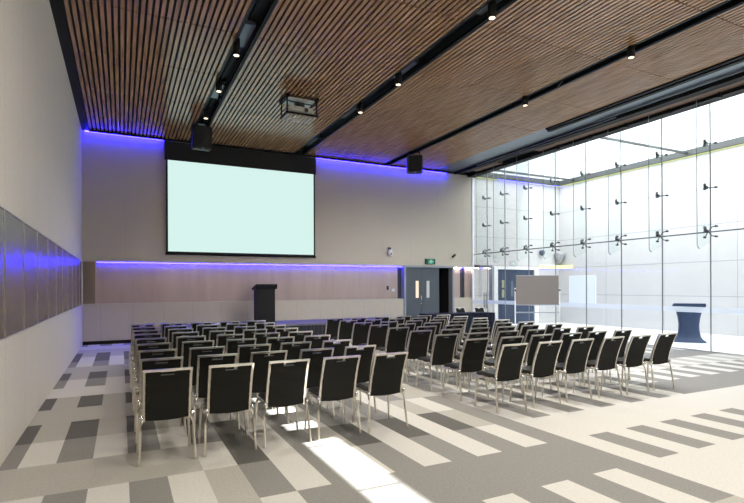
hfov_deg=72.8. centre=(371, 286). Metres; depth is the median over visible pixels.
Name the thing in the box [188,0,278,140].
trim
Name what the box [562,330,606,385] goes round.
chair
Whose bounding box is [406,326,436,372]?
chair
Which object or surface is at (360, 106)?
track spotlight
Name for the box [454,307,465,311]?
chair
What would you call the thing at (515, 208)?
wall
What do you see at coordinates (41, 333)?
wall
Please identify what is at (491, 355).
chair
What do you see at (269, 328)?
chair
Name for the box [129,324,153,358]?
chair
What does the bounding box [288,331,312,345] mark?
chair
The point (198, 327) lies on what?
chair
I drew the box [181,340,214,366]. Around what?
chair
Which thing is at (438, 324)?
chair
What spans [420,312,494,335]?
covered table
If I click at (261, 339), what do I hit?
chair
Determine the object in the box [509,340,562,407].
chair
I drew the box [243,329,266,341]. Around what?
chair
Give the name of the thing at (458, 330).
chair
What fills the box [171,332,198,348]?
chair
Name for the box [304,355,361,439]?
chair
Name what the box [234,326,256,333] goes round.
chair
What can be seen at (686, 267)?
wall
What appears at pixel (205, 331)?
chair
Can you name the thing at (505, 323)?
chair
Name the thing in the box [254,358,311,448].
chair
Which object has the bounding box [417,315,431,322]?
chair
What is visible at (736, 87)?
trim
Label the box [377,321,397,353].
chair
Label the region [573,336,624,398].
chair
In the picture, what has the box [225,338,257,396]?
chair
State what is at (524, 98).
track spotlight
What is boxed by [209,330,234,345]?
chair
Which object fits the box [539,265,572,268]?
wall light
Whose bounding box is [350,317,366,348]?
chair
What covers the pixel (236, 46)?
track spotlight
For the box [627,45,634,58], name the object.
track spotlight
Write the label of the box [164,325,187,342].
chair
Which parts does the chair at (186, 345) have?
frame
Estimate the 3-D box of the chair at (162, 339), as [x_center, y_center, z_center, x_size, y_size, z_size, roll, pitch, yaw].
[-3.339,1.180,7.596,0.505,0.870,0.570,0,0,-27]
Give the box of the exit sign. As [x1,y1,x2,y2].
[425,259,434,263]
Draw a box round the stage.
[162,317,390,337]
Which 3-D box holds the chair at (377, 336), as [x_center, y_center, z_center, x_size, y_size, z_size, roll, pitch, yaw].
[0.027,1.165,10.013,0.505,0.870,0.570,0,0,-27]
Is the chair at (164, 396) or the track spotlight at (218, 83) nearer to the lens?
the chair at (164, 396)
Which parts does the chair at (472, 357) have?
leg, seat, leg, leg, backrest, frame, leg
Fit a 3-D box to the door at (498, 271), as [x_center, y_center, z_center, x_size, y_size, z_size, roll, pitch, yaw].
[6.030,0.363,21.277,2.420,2.420,0.244,0,0,-26]
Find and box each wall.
[0,0,82,465]
[82,130,471,341]
[471,177,559,322]
[559,145,743,336]
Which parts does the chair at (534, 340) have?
leg, backrest, frame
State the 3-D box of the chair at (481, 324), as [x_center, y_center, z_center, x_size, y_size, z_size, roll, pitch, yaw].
[1.999,1.156,10.168,0.505,0.870,0.570,0,0,-27]
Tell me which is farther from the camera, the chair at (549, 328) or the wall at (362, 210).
the wall at (362, 210)
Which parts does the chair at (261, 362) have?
leg, backrest, frame, leg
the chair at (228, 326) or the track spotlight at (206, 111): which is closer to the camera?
the chair at (228, 326)
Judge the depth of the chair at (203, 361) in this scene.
5.53 m
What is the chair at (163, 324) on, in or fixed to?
on the floor
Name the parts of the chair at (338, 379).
leg, seat, leg, backrest, frame, leg, leg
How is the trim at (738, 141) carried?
attached to the wall at (686, 267)
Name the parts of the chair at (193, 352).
frame, backrest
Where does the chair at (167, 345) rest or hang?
on the floor
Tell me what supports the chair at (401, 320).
on the floor
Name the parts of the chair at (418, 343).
leg, backrest, frame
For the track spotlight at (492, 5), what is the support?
attached to the ceiling
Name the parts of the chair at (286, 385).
leg, seat, leg, frame, backrest, leg, leg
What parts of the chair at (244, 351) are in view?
frame, backrest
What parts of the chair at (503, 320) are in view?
backrest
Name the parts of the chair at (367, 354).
leg, backrest, frame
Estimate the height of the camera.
0.340 m
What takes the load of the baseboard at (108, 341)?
attached to the wall at (362, 210)
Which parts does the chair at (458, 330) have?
frame, backrest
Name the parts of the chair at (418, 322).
backrest, frame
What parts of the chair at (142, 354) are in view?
leg, backrest, frame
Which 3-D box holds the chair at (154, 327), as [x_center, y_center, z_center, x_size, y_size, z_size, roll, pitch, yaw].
[-4.385,1.184,9.696,0.505,0.870,0.570,0,0,-27]
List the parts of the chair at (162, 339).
leg, backrest, frame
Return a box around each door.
[401,265,453,319]
[493,266,538,323]
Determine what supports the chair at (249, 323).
on the floor
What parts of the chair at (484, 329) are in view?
frame, backrest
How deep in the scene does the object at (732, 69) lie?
12.74 m
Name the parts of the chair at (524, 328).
frame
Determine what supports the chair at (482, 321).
on the floor
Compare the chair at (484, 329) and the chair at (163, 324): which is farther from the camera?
the chair at (163, 324)
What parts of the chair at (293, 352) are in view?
backrest, frame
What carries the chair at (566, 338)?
on the floor
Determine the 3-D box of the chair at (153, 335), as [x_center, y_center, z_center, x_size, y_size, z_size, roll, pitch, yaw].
[-3.697,1.181,8.300,0.505,0.870,0.570,0,0,-26]
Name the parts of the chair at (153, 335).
backrest, frame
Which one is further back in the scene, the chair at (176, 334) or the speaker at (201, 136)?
the speaker at (201, 136)
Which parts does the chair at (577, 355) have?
leg, seat, leg, frame, backrest, leg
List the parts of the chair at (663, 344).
leg, seat, leg, frame, backrest, leg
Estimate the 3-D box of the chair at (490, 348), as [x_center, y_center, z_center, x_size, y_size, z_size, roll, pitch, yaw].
[2.341,1.155,9.471,0.505,0.870,0.570,0,0,-27]
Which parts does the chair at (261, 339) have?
frame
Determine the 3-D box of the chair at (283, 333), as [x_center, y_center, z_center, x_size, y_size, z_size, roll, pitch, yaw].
[-1.647,1.172,9.306,0.505,0.870,0.570,0,0,-26]
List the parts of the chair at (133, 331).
frame, backrest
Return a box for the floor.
[0,322,743,502]
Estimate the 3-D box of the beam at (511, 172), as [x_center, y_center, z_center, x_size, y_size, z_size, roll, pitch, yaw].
[6.654,-4.524,20.506,4.890,0.070,0.060,0,0,-26]
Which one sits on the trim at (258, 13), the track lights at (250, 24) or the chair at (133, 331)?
the track lights at (250, 24)
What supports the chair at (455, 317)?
on the floor
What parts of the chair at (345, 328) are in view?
backrest, frame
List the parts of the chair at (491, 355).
seat, frame, backrest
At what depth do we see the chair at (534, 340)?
7.66 m
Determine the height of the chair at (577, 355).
0.870 m
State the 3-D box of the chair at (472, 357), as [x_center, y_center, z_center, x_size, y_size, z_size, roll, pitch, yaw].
[1.362,1.159,7.336,0.505,0.870,0.570,0,0,-26]
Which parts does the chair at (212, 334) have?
frame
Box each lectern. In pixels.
[252,284,276,322]
[672,303,706,342]
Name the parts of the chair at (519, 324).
frame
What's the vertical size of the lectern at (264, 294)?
1.199 m
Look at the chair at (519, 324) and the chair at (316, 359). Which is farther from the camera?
the chair at (519, 324)
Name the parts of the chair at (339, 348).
backrest, frame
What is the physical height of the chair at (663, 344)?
0.870 m
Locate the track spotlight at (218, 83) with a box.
[216,77,221,92]
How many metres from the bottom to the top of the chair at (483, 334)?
0.870 m
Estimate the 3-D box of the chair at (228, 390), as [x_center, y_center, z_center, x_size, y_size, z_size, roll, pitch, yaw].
[-1.453,1.171,5.060,0.505,0.870,0.570,0,0,-26]
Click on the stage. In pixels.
(318, 326)
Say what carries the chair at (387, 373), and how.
on the floor
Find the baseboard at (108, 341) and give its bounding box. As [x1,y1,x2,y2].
[83,339,130,344]
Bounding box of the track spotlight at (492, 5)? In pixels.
[488,0,495,19]
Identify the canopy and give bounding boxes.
[474,265,491,267]
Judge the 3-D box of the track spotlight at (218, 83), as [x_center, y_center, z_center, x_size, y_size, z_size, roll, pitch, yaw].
[-3.319,-4.443,10.941,0.132,0.424,0.132,0,0,-26]
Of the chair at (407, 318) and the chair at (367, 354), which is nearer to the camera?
the chair at (367, 354)
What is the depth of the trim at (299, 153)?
16.29 m
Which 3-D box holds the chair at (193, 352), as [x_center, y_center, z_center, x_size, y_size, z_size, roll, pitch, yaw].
[-2.146,1.175,6.453,0.505,0.870,0.570,0,0,-27]
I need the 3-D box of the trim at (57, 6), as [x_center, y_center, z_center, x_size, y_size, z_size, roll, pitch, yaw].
[-3.551,-4.479,5.113,0.180,0.110,20.300,0,0,-26]
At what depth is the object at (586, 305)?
13.57 m
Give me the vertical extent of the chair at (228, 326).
0.870 m
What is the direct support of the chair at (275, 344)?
on the floor
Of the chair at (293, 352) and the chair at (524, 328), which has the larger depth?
the chair at (524, 328)
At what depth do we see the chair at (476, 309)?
17.76 m
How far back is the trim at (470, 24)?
10.24 m
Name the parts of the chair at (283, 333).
frame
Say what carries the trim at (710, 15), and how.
attached to the ceiling
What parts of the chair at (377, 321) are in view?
backrest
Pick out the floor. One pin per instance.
(684, 443)
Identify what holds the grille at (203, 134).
attached to the speaker at (201, 136)
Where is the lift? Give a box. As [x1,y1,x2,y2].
[279,93,318,123]
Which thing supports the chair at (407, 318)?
on the floor
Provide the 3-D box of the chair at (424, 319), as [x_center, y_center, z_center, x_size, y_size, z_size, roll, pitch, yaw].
[1.011,1.161,12.179,0.505,0.870,0.570,0,0,-26]
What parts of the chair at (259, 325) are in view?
frame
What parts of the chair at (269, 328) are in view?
frame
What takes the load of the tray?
on the lift
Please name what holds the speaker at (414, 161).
hanging from the ceiling
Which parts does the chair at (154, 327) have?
backrest, frame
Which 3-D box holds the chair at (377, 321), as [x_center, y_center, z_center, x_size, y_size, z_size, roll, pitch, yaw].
[-0.088,1.165,11.618,0.505,0.870,0.570,0,0,-26]
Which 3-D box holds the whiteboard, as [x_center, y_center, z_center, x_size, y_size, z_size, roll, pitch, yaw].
[4.912,0.616,14.997,1.377,1.925,0.613,0,0,0]
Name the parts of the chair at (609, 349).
leg, seat, leg, frame, backrest, leg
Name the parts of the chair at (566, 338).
backrest, frame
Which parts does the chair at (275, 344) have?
frame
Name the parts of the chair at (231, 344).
backrest, frame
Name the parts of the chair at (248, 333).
frame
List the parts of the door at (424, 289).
pane, pane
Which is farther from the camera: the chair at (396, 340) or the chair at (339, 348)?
the chair at (396, 340)
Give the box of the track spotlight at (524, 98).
[522,96,527,105]
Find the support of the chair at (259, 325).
on the floor
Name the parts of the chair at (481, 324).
frame, backrest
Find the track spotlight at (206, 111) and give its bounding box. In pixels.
[203,106,208,118]
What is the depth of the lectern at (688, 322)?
14.20 m
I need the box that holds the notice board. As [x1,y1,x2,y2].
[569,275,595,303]
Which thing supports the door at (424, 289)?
in the wall at (362, 210)
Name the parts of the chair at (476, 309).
backrest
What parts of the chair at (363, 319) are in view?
backrest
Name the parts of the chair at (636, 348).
leg, seat, leg, frame, backrest, leg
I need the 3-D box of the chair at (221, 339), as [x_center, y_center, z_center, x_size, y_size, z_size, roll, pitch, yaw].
[-2.321,1.175,8.122,0.505,0.870,0.570,0,0,-26]
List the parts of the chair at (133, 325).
backrest, frame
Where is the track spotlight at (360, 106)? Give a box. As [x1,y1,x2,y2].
[358,101,362,112]
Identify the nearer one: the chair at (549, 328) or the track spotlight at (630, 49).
the track spotlight at (630, 49)
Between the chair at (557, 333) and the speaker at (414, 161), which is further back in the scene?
the speaker at (414, 161)
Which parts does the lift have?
lift rail, tray frame, mount plate, mount arm, lift rail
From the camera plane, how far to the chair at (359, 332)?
10.47 m
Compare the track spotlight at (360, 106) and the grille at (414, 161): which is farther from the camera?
the grille at (414, 161)
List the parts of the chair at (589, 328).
frame, backrest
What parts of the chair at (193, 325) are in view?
frame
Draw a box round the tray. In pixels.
[281,113,316,123]
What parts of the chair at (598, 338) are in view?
backrest, frame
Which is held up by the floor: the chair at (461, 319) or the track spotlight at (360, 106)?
the chair at (461, 319)
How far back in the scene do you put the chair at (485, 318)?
11.82 m
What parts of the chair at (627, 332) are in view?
backrest, frame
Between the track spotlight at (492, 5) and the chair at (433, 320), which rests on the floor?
the chair at (433, 320)
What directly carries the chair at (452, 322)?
on the floor
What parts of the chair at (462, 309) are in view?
backrest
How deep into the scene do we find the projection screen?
15.99 m
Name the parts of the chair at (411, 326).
frame, backrest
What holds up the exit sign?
attached to the wall at (362, 210)
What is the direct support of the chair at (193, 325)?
on the floor
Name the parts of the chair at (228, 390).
leg, leg, backrest, frame, leg, leg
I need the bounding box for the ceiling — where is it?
[63,0,743,169]
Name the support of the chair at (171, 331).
on the floor
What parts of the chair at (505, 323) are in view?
backrest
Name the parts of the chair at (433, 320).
frame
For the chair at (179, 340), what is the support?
on the floor
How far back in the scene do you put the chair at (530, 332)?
8.55 m
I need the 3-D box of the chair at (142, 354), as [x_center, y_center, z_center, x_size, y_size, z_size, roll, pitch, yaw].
[-2.651,1.177,6.215,0.505,0.870,0.570,0,0,-26]
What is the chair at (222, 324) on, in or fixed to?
on the floor
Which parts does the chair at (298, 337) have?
frame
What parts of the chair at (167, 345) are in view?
leg, leg, backrest, frame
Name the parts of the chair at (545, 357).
leg, seat, leg, leg, frame, backrest, leg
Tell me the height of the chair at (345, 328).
0.870 m
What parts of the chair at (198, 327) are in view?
frame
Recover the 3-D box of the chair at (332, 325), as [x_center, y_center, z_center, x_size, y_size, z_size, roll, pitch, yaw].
[-0.972,1.169,12.029,0.505,0.870,0.570,0,0,-27]
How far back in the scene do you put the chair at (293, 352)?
6.76 m
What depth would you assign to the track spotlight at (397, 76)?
10.57 m
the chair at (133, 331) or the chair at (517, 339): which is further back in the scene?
the chair at (133, 331)
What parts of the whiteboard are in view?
post, panel, post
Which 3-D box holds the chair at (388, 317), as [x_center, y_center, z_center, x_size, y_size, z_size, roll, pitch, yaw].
[0.129,1.165,12.589,0.505,0.870,0.570,0,0,-26]
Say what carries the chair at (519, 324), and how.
on the floor
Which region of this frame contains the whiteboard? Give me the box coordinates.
[514,275,559,329]
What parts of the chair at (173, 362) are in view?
leg, leg, backrest, frame, leg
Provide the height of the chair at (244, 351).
0.870 m
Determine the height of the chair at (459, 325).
0.870 m
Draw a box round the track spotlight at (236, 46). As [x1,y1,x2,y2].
[233,38,239,56]
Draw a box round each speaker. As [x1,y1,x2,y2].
[191,117,211,150]
[406,150,422,173]
[554,253,564,262]
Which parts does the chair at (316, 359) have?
frame, backrest, leg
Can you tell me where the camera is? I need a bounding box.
[388,247,392,256]
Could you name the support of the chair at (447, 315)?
on the floor
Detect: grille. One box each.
[195,125,211,147]
[408,155,421,170]
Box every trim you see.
[49,0,88,130]
[89,128,468,175]
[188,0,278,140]
[294,0,517,154]
[383,0,743,164]
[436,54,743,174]
[459,77,743,177]
[477,136,743,186]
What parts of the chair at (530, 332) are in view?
frame, backrest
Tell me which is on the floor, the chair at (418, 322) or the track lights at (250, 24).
the chair at (418, 322)
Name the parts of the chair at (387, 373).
leg, seat, leg, frame, leg, backrest, leg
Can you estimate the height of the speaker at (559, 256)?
0.440 m
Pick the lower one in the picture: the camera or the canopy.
the canopy
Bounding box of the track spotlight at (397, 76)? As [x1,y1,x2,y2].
[395,72,400,85]
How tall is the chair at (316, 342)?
0.870 m
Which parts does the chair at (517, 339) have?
seat, frame, backrest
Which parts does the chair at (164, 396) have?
leg, leg, backrest, frame, leg, leg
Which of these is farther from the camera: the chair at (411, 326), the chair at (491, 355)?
the chair at (411, 326)
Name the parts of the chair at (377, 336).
backrest, frame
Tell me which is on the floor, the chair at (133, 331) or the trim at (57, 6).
the chair at (133, 331)
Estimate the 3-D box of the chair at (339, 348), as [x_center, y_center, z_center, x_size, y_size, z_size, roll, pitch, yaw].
[-0.600,1.168,7.217,0.505,0.870,0.570,0,0,-26]
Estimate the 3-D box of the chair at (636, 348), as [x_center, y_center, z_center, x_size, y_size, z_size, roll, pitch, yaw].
[3.879,1.148,7.727,0.505,0.870,0.570,0,0,-26]
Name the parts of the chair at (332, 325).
backrest, frame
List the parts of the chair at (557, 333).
backrest, frame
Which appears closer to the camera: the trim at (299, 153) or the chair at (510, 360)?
the chair at (510, 360)
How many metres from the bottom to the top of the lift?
0.520 m
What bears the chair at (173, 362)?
on the floor
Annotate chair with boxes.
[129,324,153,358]
[129,326,156,373]
[130,330,158,376]
[130,333,161,388]
[131,337,166,392]
[132,342,170,409]
[134,349,179,419]
[134,356,186,442]
[136,367,196,466]
[161,323,182,336]
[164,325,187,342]
[168,328,192,342]
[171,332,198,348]
[176,336,205,356]
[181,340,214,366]
[186,346,227,418]
[190,353,239,429]
[191,322,211,331]
[196,324,218,335]
[198,362,256,456]
[202,327,225,339]
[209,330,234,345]
[216,334,244,353]
[219,321,239,326]
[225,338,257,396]
[226,323,246,329]
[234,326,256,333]
[234,344,272,413]
[239,350,288,428]
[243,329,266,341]
[246,320,265,328]
[253,332,279,347]
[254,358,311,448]
[255,322,274,331]
[264,325,285,335]
[266,336,294,354]
[275,327,297,339]
[278,341,312,407]
[284,347,334,417]
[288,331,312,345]
[303,334,330,352]
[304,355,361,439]
[308,339,351,399]
[319,318,343,342]
[327,345,376,416]
[331,320,357,349]
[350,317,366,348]
[350,322,372,348]
[352,352,408,432]
[358,324,389,356]
[362,319,381,352]
[374,316,389,323]
[375,327,409,373]
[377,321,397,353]
[388,318,404,323]
[393,320,422,356]
[394,323,415,365]
[395,316,410,325]
[401,330,431,382]
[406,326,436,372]
[410,322,441,364]
[412,317,427,325]
[416,333,458,390]
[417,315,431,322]
[423,328,460,379]
[429,319,445,333]
[430,324,463,370]
[433,317,447,328]
[436,314,450,324]
[442,338,489,400]
[447,332,489,387]
[448,321,465,341]
[451,318,466,336]
[452,327,489,376]
[453,316,467,332]
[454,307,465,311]
[459,323,488,346]
[462,320,488,359]
[464,317,487,336]
[473,307,484,311]
[474,343,528,413]
[477,330,518,383]
[477,336,523,394]
[486,326,515,351]
[488,319,509,339]
[488,322,512,345]
[506,334,552,392]
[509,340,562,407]
[516,321,534,335]
[519,325,538,342]
[522,329,545,380]
[537,332,582,385]
[541,338,593,402]
[545,323,562,333]
[550,327,571,377]
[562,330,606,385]
[573,326,594,374]
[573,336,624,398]
[588,329,632,381]
[600,334,651,394]
[627,333,676,390]
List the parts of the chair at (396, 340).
seat, frame, backrest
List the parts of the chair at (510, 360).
leg, seat, leg, leg, frame, backrest, leg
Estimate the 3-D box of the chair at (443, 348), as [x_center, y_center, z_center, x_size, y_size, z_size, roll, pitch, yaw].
[1.035,1.161,8.010,0.505,0.870,0.570,0,0,-26]
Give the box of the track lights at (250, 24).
[198,19,255,125]
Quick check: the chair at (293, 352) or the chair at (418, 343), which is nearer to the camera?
the chair at (293, 352)
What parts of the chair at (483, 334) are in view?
seat, backrest, frame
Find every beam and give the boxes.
[495,170,572,180]
[599,137,686,153]
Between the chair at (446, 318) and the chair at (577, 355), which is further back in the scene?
the chair at (446, 318)
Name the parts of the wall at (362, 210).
panel, recess trim, lit panel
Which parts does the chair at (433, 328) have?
frame, backrest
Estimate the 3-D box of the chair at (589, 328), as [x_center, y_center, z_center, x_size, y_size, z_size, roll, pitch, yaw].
[3.750,1.149,9.364,0.505,0.870,0.570,0,0,-26]
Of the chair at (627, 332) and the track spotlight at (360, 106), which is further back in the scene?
the track spotlight at (360, 106)
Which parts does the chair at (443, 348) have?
leg, seat, leg, backrest, frame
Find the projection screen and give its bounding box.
[164,141,315,257]
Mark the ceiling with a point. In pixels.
(149, 67)
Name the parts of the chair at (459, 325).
backrest, frame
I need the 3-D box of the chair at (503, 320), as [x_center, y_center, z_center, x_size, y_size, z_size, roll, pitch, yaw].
[2.746,1.153,11.361,0.505,0.870,0.570,0,0,-27]
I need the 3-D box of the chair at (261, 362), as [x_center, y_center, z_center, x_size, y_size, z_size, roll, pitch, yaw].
[-1.292,1.171,6.015,0.505,0.870,0.570,0,0,-27]
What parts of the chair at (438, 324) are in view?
backrest, frame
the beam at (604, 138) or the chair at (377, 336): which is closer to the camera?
the chair at (377, 336)
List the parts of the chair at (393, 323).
frame, backrest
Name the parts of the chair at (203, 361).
leg, backrest, frame, leg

